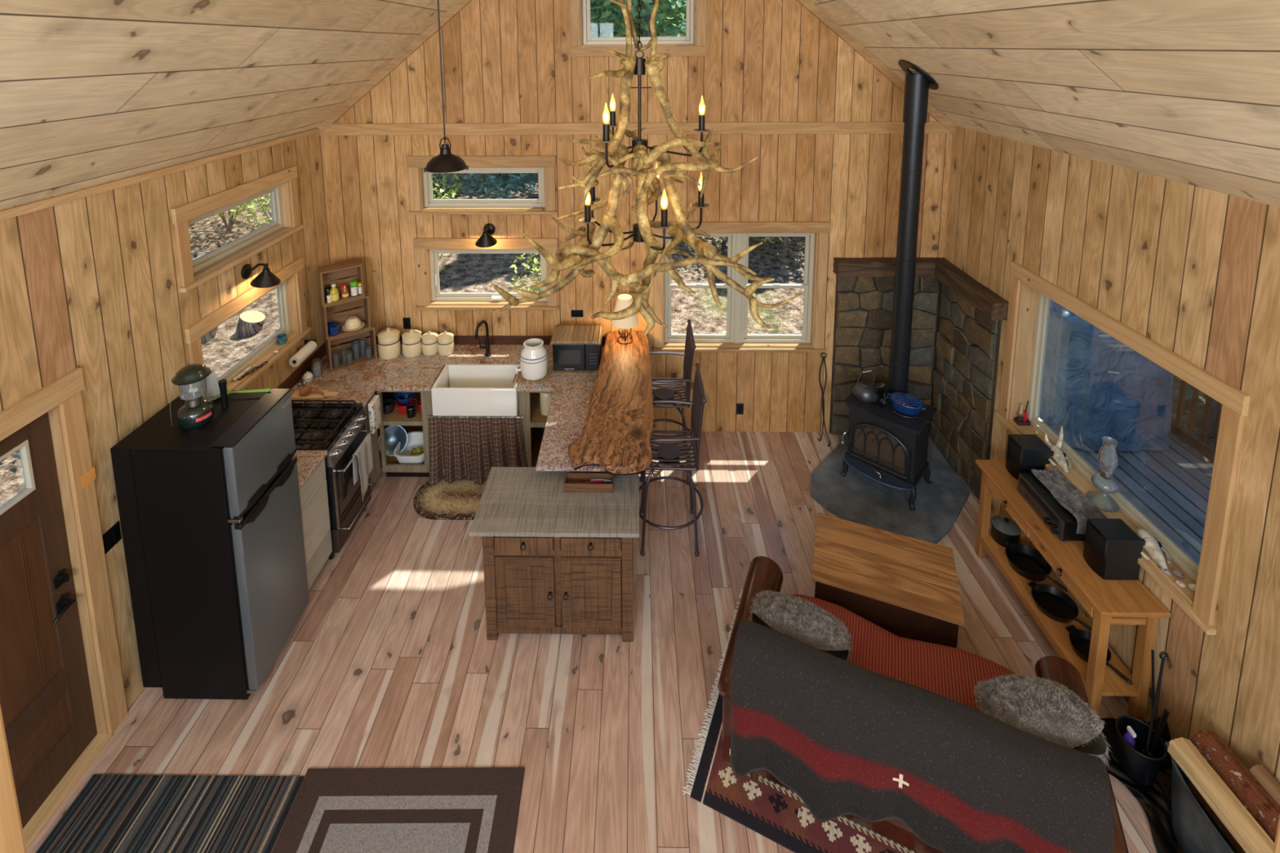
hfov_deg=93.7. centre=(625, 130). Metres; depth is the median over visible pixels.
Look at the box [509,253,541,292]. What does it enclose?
leafy shrub
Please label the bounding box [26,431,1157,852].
floor
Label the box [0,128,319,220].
trim
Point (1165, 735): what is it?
shovel
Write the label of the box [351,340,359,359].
drinking glass
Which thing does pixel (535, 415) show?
shelf
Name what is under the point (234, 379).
tine
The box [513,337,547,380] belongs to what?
crock
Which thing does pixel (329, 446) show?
cooktop
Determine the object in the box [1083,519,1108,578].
grille
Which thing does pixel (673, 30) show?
pine tree
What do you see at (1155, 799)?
plastic sheet
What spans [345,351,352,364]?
drinking glass
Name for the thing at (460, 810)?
rug
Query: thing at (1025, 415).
gas lighter
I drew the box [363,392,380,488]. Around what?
base cabinet
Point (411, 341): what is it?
lidded canister
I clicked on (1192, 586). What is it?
shell
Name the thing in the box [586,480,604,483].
tool
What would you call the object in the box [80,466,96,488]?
note card
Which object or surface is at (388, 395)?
pot
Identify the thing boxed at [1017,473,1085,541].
stereo receiver
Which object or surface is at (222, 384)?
torch
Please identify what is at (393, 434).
bowl
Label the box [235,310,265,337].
log round
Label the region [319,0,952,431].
wall
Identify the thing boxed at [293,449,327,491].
countertop
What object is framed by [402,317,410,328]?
power outlet
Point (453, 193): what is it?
leafy shrub
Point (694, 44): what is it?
window
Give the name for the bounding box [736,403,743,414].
power outlet
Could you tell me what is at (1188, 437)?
deck railing
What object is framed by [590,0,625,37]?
pine tree
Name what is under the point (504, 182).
pine tree
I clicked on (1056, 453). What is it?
skull
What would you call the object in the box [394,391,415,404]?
bowl
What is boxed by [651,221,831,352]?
window
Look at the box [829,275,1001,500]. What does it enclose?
stone wall
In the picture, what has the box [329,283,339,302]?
oil bottle
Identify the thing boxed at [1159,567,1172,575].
pebble
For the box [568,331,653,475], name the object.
bar
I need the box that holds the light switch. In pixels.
[102,520,121,554]
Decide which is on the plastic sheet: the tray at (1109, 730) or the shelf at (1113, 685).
the tray at (1109, 730)
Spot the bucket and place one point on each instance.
(1144, 770)
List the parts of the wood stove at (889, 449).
leg, door handle, air lever, door, door glass, door frame, plate, leg, leg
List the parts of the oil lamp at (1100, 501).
burner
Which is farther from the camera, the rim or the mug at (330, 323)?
the mug at (330, 323)
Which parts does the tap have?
lever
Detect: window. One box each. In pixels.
[170,165,304,293]
[184,256,311,391]
[406,155,557,214]
[413,238,559,310]
[569,0,706,57]
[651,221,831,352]
[994,261,1250,635]
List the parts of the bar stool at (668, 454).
leg, leg, seat frame, armrest, armrest, leg, leg, frame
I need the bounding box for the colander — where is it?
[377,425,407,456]
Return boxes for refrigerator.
[110,388,309,700]
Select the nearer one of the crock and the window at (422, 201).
the crock
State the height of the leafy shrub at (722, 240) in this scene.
1.805 m
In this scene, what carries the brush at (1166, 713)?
in the bucket
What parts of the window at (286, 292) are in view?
casing, sash, head casing, frame, sill, casing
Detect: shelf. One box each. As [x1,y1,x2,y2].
[374,391,422,420]
[529,392,547,421]
[982,530,1137,696]
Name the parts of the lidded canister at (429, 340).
lid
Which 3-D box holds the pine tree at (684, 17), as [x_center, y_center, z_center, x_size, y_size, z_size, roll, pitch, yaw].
[1.956,-4.182,18.583,3.625,11.018,3.606,-3,9,-18]
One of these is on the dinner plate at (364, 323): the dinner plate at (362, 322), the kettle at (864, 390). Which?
the dinner plate at (362, 322)
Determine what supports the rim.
on the box
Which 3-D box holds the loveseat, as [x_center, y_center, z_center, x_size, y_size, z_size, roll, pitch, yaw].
[1.419,2.968,3.127,1.730,0.800,0.905,3,9,24]
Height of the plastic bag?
0.194 m
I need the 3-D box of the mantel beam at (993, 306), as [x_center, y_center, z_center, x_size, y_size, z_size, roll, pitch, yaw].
[2.926,1.337,5.171,0.142,0.146,1.024,0,8,1]
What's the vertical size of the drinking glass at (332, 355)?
0.130 m
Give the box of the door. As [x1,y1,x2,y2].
[0,367,128,849]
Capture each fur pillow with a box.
[747,589,853,661]
[973,673,1111,765]
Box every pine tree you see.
[462,173,538,199]
[590,0,622,35]
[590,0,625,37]
[590,0,669,37]
[590,0,686,37]
[639,1,686,36]
[780,236,787,246]
[1173,378,1219,439]
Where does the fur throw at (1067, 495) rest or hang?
on the stereo receiver
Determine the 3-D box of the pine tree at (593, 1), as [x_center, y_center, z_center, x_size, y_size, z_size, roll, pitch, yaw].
[-0.900,-2.760,19.826,3.936,7.697,4.050,-8,11,-44]
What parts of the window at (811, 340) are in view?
casing, sash, sash, sill, head casing, sash, sash, casing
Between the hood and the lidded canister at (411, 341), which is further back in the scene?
the lidded canister at (411, 341)
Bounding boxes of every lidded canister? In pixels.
[377,327,400,359]
[401,328,422,357]
[421,331,438,355]
[437,331,454,355]
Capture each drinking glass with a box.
[331,351,339,368]
[340,347,348,364]
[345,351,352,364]
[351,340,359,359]
[358,337,366,356]
[364,346,372,359]
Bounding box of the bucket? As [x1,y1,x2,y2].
[1115,715,1166,785]
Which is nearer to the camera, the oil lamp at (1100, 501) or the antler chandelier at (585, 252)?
the antler chandelier at (585, 252)
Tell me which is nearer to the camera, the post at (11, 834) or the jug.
the post at (11, 834)
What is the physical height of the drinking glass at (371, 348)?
0.095 m
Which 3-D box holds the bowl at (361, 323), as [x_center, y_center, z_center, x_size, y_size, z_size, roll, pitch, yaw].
[-2.499,1.763,5.503,0.140,0.056,0.139,0,8,1]
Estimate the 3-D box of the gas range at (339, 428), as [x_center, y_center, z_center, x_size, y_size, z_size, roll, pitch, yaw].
[-2.432,2.697,4.685,0.754,0.965,0.566,0,8,1]
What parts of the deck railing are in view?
rail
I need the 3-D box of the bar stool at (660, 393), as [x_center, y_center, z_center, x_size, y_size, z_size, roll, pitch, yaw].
[0.346,2.414,5.395,0.544,1.294,0.544,0,8,4]
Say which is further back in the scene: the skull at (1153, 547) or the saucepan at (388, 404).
the saucepan at (388, 404)
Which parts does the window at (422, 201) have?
casing, head casing, sill, frame, sash, casing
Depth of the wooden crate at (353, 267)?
5.44 m
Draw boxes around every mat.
[35,774,304,852]
[512,367,552,382]
[550,324,603,345]
[551,350,602,373]
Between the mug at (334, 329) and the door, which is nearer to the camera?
the door
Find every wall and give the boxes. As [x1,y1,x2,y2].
[0,128,333,709]
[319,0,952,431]
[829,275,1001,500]
[943,125,1279,782]
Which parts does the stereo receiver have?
panel, knob, knob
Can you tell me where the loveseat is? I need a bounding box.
[717,555,1128,852]
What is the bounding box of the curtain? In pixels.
[427,415,526,486]
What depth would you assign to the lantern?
3.46 m
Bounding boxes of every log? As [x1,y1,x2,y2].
[1186,779,1245,852]
[1191,728,1279,842]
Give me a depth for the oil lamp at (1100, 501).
3.79 m
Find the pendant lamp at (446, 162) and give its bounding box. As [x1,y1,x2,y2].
[423,0,468,175]
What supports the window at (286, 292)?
in the wall at (91, 283)
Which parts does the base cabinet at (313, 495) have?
drawer, drawer, drawer, drawer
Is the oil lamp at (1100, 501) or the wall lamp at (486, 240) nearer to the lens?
the oil lamp at (1100, 501)
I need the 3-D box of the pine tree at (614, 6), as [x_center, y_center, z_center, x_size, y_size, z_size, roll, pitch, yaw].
[-0.047,-2.793,16.762,2.966,9.014,2.951,-3,9,-18]
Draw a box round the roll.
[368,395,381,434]
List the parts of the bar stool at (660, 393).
leg, armrest, seat frame, armrest, leg, leg, frame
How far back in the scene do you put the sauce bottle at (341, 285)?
5.42 m
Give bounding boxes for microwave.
[552,343,601,370]
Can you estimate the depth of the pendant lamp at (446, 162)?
3.71 m
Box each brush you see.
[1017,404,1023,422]
[1141,709,1169,757]
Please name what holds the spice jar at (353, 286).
in the wooden crate at (353, 267)
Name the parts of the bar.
support plate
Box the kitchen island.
[469,466,639,641]
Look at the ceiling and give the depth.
2.92 m
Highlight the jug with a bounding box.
[539,392,552,415]
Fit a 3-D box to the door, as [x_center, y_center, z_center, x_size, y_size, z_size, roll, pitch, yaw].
[-2.954,2.386,2.763,0.160,2.130,1.135,0,8,1]
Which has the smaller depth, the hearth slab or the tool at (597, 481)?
the tool at (597, 481)
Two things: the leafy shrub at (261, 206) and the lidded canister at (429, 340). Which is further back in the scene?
the leafy shrub at (261, 206)
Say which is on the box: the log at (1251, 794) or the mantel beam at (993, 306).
the log at (1251, 794)
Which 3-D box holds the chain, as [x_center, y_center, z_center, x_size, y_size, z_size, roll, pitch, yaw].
[-2.869,1.845,4.622,0.036,0.012,0.268,2,8,15]
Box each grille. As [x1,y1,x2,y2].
[1005,435,1022,479]
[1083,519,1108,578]
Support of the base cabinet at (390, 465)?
on the floor
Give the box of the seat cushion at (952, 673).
[791,594,1016,711]
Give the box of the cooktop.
[291,403,363,452]
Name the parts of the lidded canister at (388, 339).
lid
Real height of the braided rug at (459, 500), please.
0.011 m
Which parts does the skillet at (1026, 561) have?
helper handle, handle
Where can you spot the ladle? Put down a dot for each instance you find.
(305, 391)
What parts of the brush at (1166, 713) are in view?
handle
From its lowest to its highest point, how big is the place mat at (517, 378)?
0.007 m
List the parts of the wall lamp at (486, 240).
lamp shade, arm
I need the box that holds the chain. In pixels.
[237,360,267,380]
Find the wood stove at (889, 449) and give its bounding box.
[840,384,937,510]
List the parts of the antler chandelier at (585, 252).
candle arm, candle arm, candle arm, candle arm, chain, rod, candle arm, candle arm, candle arm, candle arm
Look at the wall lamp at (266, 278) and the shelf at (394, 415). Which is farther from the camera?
the shelf at (394, 415)
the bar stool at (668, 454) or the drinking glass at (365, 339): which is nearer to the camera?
the bar stool at (668, 454)
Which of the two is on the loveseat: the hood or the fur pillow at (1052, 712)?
the fur pillow at (1052, 712)
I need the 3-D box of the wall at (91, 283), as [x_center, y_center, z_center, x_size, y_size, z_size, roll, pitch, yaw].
[-2.994,2.032,1.953,0.150,3.060,8.090,0,8,1]
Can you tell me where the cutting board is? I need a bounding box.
[290,389,338,399]
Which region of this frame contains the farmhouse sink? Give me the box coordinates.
[431,364,519,416]
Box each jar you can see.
[311,358,322,377]
[324,285,330,300]
[350,280,357,297]
[357,281,361,294]
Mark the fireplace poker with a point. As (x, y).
(1161, 654)
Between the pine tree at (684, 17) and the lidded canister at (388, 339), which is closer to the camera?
the lidded canister at (388, 339)
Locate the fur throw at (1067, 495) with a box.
[1031,467,1106,534]
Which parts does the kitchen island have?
leg, ring pull, drawer, door, panel, ring pull, frame, rail, ring pull, drawer, ring pull, door, panel, leg, leg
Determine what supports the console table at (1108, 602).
on the floor
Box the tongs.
[817,352,831,446]
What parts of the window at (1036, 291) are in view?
casing, sill, frame, sash, head casing, casing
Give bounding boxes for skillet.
[1004,541,1067,591]
[1027,581,1092,631]
[1065,625,1132,684]
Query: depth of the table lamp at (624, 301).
5.49 m
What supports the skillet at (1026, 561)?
on the console table at (1108, 602)
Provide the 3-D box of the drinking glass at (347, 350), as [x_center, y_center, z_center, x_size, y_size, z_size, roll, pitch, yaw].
[-2.566,2.062,5.485,0.064,0.130,0.064,0,8,1]
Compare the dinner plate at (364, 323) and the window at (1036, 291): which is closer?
the window at (1036, 291)
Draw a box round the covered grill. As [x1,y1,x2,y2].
[1039,299,1173,451]
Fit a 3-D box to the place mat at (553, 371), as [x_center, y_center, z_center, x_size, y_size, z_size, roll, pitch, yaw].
[-0.436,2.121,5.516,0.430,0.007,0.415,0,8,1]
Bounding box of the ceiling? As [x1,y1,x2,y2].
[0,0,1279,209]
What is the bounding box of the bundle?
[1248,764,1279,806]
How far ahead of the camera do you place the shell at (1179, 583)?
3.23 m
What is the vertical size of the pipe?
2.932 m
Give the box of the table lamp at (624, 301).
[610,293,639,344]
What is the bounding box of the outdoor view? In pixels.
[0,173,1214,506]
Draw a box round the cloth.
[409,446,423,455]
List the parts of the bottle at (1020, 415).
handle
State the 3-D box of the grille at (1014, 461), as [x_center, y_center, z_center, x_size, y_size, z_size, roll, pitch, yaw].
[2.764,2.333,4.281,0.024,0.247,0.160,0,8,1]
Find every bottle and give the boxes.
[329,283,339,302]
[340,284,345,297]
[1122,725,1136,748]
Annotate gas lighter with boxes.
[1022,400,1028,422]
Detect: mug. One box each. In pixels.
[327,321,338,333]
[329,324,342,336]
[405,404,415,417]
[417,400,422,413]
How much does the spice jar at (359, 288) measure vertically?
0.108 m
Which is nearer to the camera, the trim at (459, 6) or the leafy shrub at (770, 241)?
the trim at (459, 6)
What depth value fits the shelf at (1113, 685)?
3.74 m
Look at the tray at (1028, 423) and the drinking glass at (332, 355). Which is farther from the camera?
the drinking glass at (332, 355)
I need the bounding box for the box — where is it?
[1164,738,1237,852]
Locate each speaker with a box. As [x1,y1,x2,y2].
[1005,434,1051,479]
[1083,518,1143,580]
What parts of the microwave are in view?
door, control panel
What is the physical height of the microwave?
0.265 m
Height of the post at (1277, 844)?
4.743 m
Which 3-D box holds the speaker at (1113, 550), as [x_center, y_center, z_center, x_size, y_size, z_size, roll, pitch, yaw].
[2.837,2.443,3.507,0.216,0.255,0.164,0,8,1]
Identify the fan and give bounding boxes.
[874,386,888,408]
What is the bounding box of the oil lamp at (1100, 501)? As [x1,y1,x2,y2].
[1085,438,1119,512]
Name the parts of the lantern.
globe, fuel tank, name plate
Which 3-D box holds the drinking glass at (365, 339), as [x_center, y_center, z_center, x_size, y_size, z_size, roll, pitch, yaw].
[-2.461,2.027,5.621,0.072,0.160,0.072,0,8,1]
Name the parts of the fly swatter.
handle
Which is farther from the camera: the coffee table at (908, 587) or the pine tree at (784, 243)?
the pine tree at (784, 243)
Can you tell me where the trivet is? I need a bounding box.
[891,405,930,422]
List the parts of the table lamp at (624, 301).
lamp shade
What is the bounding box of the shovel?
[1146,649,1171,751]
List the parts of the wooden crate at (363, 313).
panel, panel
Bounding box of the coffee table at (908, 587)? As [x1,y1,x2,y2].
[811,512,964,648]
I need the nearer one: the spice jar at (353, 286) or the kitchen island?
the kitchen island
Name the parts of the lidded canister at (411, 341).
lid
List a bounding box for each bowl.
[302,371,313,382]
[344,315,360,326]
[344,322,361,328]
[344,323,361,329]
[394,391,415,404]
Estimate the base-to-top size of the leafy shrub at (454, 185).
2.298 m
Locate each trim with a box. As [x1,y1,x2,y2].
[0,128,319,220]
[316,0,471,136]
[320,121,952,135]
[796,0,955,134]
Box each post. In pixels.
[0,704,26,852]
[1272,815,1279,852]
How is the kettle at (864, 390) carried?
on the wood stove at (889, 449)
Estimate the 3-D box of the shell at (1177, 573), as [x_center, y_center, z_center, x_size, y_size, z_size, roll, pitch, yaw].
[3.031,2.424,3.289,0.035,0.038,0.060,-6,10,-37]
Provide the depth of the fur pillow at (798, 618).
3.19 m
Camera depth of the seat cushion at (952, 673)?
3.29 m
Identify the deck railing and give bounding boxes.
[1170,374,1222,462]
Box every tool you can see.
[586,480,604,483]
[591,479,611,482]
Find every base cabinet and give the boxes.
[299,458,332,590]
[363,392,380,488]
[374,390,432,476]
[518,391,553,466]
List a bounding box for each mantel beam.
[832,257,935,277]
[929,257,1008,320]
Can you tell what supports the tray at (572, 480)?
on the kitchen island
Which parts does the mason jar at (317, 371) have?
lid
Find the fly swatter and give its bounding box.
[203,388,271,397]
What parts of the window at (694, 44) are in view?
casing, frame, sash, casing, casing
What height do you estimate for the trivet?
0.012 m
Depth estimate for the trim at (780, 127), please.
5.52 m
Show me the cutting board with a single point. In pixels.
(295, 396)
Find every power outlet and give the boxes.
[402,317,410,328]
[571,310,583,316]
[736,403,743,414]
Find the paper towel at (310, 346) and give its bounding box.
[288,340,316,367]
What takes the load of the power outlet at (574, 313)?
attached to the wall at (504, 61)
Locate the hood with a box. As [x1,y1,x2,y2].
[171,363,211,385]
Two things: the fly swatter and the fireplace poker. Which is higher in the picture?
the fly swatter
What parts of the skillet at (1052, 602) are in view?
helper handle, handle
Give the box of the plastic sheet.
[1100,718,1183,852]
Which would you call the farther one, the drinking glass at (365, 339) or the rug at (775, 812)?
the drinking glass at (365, 339)
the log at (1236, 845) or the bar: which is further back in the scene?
the bar
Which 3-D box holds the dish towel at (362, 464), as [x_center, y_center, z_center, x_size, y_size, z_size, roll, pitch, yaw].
[-2.060,2.658,4.727,0.047,0.426,0.261,0,8,1]
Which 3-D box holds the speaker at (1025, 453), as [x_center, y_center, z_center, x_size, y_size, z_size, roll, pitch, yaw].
[2.861,2.332,4.279,0.216,0.255,0.164,0,8,1]
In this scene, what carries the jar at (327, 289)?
in the wooden crate at (353, 267)
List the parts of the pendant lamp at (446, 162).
cord, lamp shade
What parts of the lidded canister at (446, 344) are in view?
lid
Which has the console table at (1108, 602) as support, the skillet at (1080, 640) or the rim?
the skillet at (1080, 640)
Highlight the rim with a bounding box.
[1167,737,1274,852]
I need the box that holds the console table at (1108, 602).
[975,459,1170,721]
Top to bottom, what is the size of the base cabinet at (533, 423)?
0.783 m
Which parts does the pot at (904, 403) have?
lattice lid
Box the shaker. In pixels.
[326,294,331,302]
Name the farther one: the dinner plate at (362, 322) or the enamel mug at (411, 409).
the dinner plate at (362, 322)
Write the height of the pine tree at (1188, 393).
6.093 m
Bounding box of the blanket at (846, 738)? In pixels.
[729,618,1114,852]
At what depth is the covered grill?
5.67 m
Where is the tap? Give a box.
[474,320,491,356]
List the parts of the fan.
blade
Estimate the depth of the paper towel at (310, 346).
5.15 m
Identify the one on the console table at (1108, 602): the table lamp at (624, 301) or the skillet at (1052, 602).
the skillet at (1052, 602)
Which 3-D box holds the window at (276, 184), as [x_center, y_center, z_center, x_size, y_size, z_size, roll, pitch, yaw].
[-2.926,0.674,4.542,0.185,0.557,1.408,0,8,1]
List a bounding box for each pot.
[384,391,397,401]
[886,391,926,415]
[990,515,1021,547]
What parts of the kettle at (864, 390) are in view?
handle, lid, spout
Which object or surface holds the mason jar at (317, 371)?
on the countertop at (566, 415)
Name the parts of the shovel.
handle, blade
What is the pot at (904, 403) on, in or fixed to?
on the trivet
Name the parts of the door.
panel, head casing, handle, casing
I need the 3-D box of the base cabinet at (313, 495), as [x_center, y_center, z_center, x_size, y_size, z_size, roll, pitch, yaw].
[-2.509,2.806,4.214,0.675,0.884,0.375,0,8,1]
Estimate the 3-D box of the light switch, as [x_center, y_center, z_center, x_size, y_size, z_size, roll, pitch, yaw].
[-2.889,2.292,3.348,0.010,0.116,0.163,0,8,1]
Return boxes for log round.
[200,326,217,343]
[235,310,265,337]
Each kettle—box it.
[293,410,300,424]
[852,369,885,402]
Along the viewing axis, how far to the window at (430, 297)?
5.78 m
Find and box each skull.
[1044,426,1071,472]
[1135,528,1170,569]
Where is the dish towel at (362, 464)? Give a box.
[351,433,373,502]
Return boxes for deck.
[1071,435,1213,564]
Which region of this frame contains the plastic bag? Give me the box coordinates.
[201,368,220,399]
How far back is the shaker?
5.30 m
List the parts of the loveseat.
arm, leg, arm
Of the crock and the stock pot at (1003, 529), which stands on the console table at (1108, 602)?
the stock pot at (1003, 529)
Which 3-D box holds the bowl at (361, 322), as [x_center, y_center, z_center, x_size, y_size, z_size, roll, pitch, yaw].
[-2.499,1.751,5.501,0.140,0.056,0.139,0,8,1]
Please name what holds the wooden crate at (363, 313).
on the wooden crate at (371, 341)
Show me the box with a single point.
(1195, 831)
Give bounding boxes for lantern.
[169,363,214,429]
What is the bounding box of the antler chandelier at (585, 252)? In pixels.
[488,0,801,337]
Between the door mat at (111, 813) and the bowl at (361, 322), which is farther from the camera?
the bowl at (361, 322)
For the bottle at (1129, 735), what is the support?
in the bucket
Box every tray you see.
[564,472,613,493]
[1013,417,1031,425]
[1101,721,1168,763]
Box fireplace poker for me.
[1144,651,1168,755]
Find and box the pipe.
[886,59,938,397]
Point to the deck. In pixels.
(1171, 486)
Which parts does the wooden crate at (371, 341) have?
panel, panel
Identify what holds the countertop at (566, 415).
on the base cabinet at (375, 472)
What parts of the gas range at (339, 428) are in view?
burner, burner, burner, knob, knob, oven door, control panel, oven glass, warming drawer, door trim, knob, handle, knob, handle, knob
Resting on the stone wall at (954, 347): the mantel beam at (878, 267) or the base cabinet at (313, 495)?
the mantel beam at (878, 267)
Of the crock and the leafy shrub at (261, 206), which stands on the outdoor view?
the leafy shrub at (261, 206)
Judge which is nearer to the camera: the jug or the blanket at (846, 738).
the blanket at (846, 738)
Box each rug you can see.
[271,767,524,852]
[413,476,487,519]
[682,589,915,852]
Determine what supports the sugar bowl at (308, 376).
on the countertop at (566, 415)
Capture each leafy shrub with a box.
[213,194,266,231]
[229,193,272,231]
[431,173,463,199]
[432,183,455,258]
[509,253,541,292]
[702,236,728,249]
[752,236,791,249]
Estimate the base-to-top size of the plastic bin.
0.110 m
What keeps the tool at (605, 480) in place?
in the tray at (572, 480)
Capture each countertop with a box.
[276,335,605,471]
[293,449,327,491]
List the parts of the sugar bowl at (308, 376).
lid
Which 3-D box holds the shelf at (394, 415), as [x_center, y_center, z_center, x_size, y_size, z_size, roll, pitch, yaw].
[-2.012,2.477,5.556,0.667,0.018,0.651,0,8,1]
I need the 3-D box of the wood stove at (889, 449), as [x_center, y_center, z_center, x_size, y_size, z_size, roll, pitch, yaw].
[2.232,2.704,5.155,0.638,0.715,0.556,7,11,43]
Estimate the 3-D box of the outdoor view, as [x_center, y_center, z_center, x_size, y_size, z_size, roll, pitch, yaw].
[0.115,1.367,6.255,90.000,4.606,90.000,0,8,1]
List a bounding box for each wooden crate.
[316,258,364,306]
[320,289,371,339]
[324,320,377,372]
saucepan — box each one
[382,398,397,413]
[394,398,417,413]
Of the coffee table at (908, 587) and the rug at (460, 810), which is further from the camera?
the coffee table at (908, 587)
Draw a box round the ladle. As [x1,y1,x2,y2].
[298,386,324,395]
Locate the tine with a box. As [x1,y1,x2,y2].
[231,364,257,382]
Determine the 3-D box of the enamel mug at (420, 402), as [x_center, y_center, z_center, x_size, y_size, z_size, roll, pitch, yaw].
[-1.806,2.452,5.339,0.080,0.088,0.097,-3,9,-18]
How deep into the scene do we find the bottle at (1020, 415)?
4.61 m
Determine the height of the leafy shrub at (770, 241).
1.641 m
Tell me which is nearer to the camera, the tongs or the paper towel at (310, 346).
the paper towel at (310, 346)
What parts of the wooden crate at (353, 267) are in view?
panel, panel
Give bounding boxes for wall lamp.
[240,262,280,288]
[475,222,497,247]
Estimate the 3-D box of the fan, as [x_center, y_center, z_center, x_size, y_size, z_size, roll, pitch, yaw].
[2.186,2.275,5.120,0.128,0.145,0.071,-5,9,-27]
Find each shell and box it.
[1171,568,1185,578]
[1175,580,1186,587]
[1187,583,1195,591]
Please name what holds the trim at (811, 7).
attached to the wall at (504, 61)
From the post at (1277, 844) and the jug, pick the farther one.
the jug
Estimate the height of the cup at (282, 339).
0.072 m
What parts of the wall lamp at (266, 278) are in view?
arm, lamp shade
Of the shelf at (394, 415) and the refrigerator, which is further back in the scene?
the shelf at (394, 415)
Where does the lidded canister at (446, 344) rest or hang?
on the countertop at (566, 415)
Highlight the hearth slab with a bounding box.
[810,434,969,543]
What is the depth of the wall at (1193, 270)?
3.19 m
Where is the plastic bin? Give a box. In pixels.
[393,431,424,464]
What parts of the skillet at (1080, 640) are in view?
helper handle, handle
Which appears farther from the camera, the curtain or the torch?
the curtain
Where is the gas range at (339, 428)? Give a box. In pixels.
[291,400,376,559]
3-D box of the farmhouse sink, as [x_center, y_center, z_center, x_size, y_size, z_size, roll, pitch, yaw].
[-1.289,2.291,5.320,0.730,0.256,0.410,0,8,1]
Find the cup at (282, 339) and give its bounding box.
[276,333,287,345]
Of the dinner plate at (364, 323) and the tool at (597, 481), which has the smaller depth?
the tool at (597, 481)
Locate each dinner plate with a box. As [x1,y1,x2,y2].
[342,321,364,330]
[342,323,364,331]
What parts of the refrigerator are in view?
trim, handle, handle, freezer door, edge trim, edge trim, fridge door, handle, handle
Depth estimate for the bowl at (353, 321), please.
5.46 m
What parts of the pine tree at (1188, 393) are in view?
crown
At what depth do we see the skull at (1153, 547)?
3.41 m
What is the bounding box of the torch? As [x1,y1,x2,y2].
[217,378,228,408]
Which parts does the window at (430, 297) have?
casing, head casing, sill, frame, sash, casing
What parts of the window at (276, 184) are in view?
casing, sash, head casing, frame, sill, casing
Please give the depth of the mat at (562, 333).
5.45 m
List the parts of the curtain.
curtain rod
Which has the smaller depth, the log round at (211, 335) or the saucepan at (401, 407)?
the saucepan at (401, 407)
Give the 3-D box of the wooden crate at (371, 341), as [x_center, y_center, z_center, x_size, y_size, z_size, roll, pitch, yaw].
[-2.526,1.978,5.526,0.395,0.312,0.190,-6,10,-34]
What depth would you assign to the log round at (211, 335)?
8.96 m
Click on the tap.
(488, 353)
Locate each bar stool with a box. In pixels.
[639,363,706,556]
[640,319,696,482]

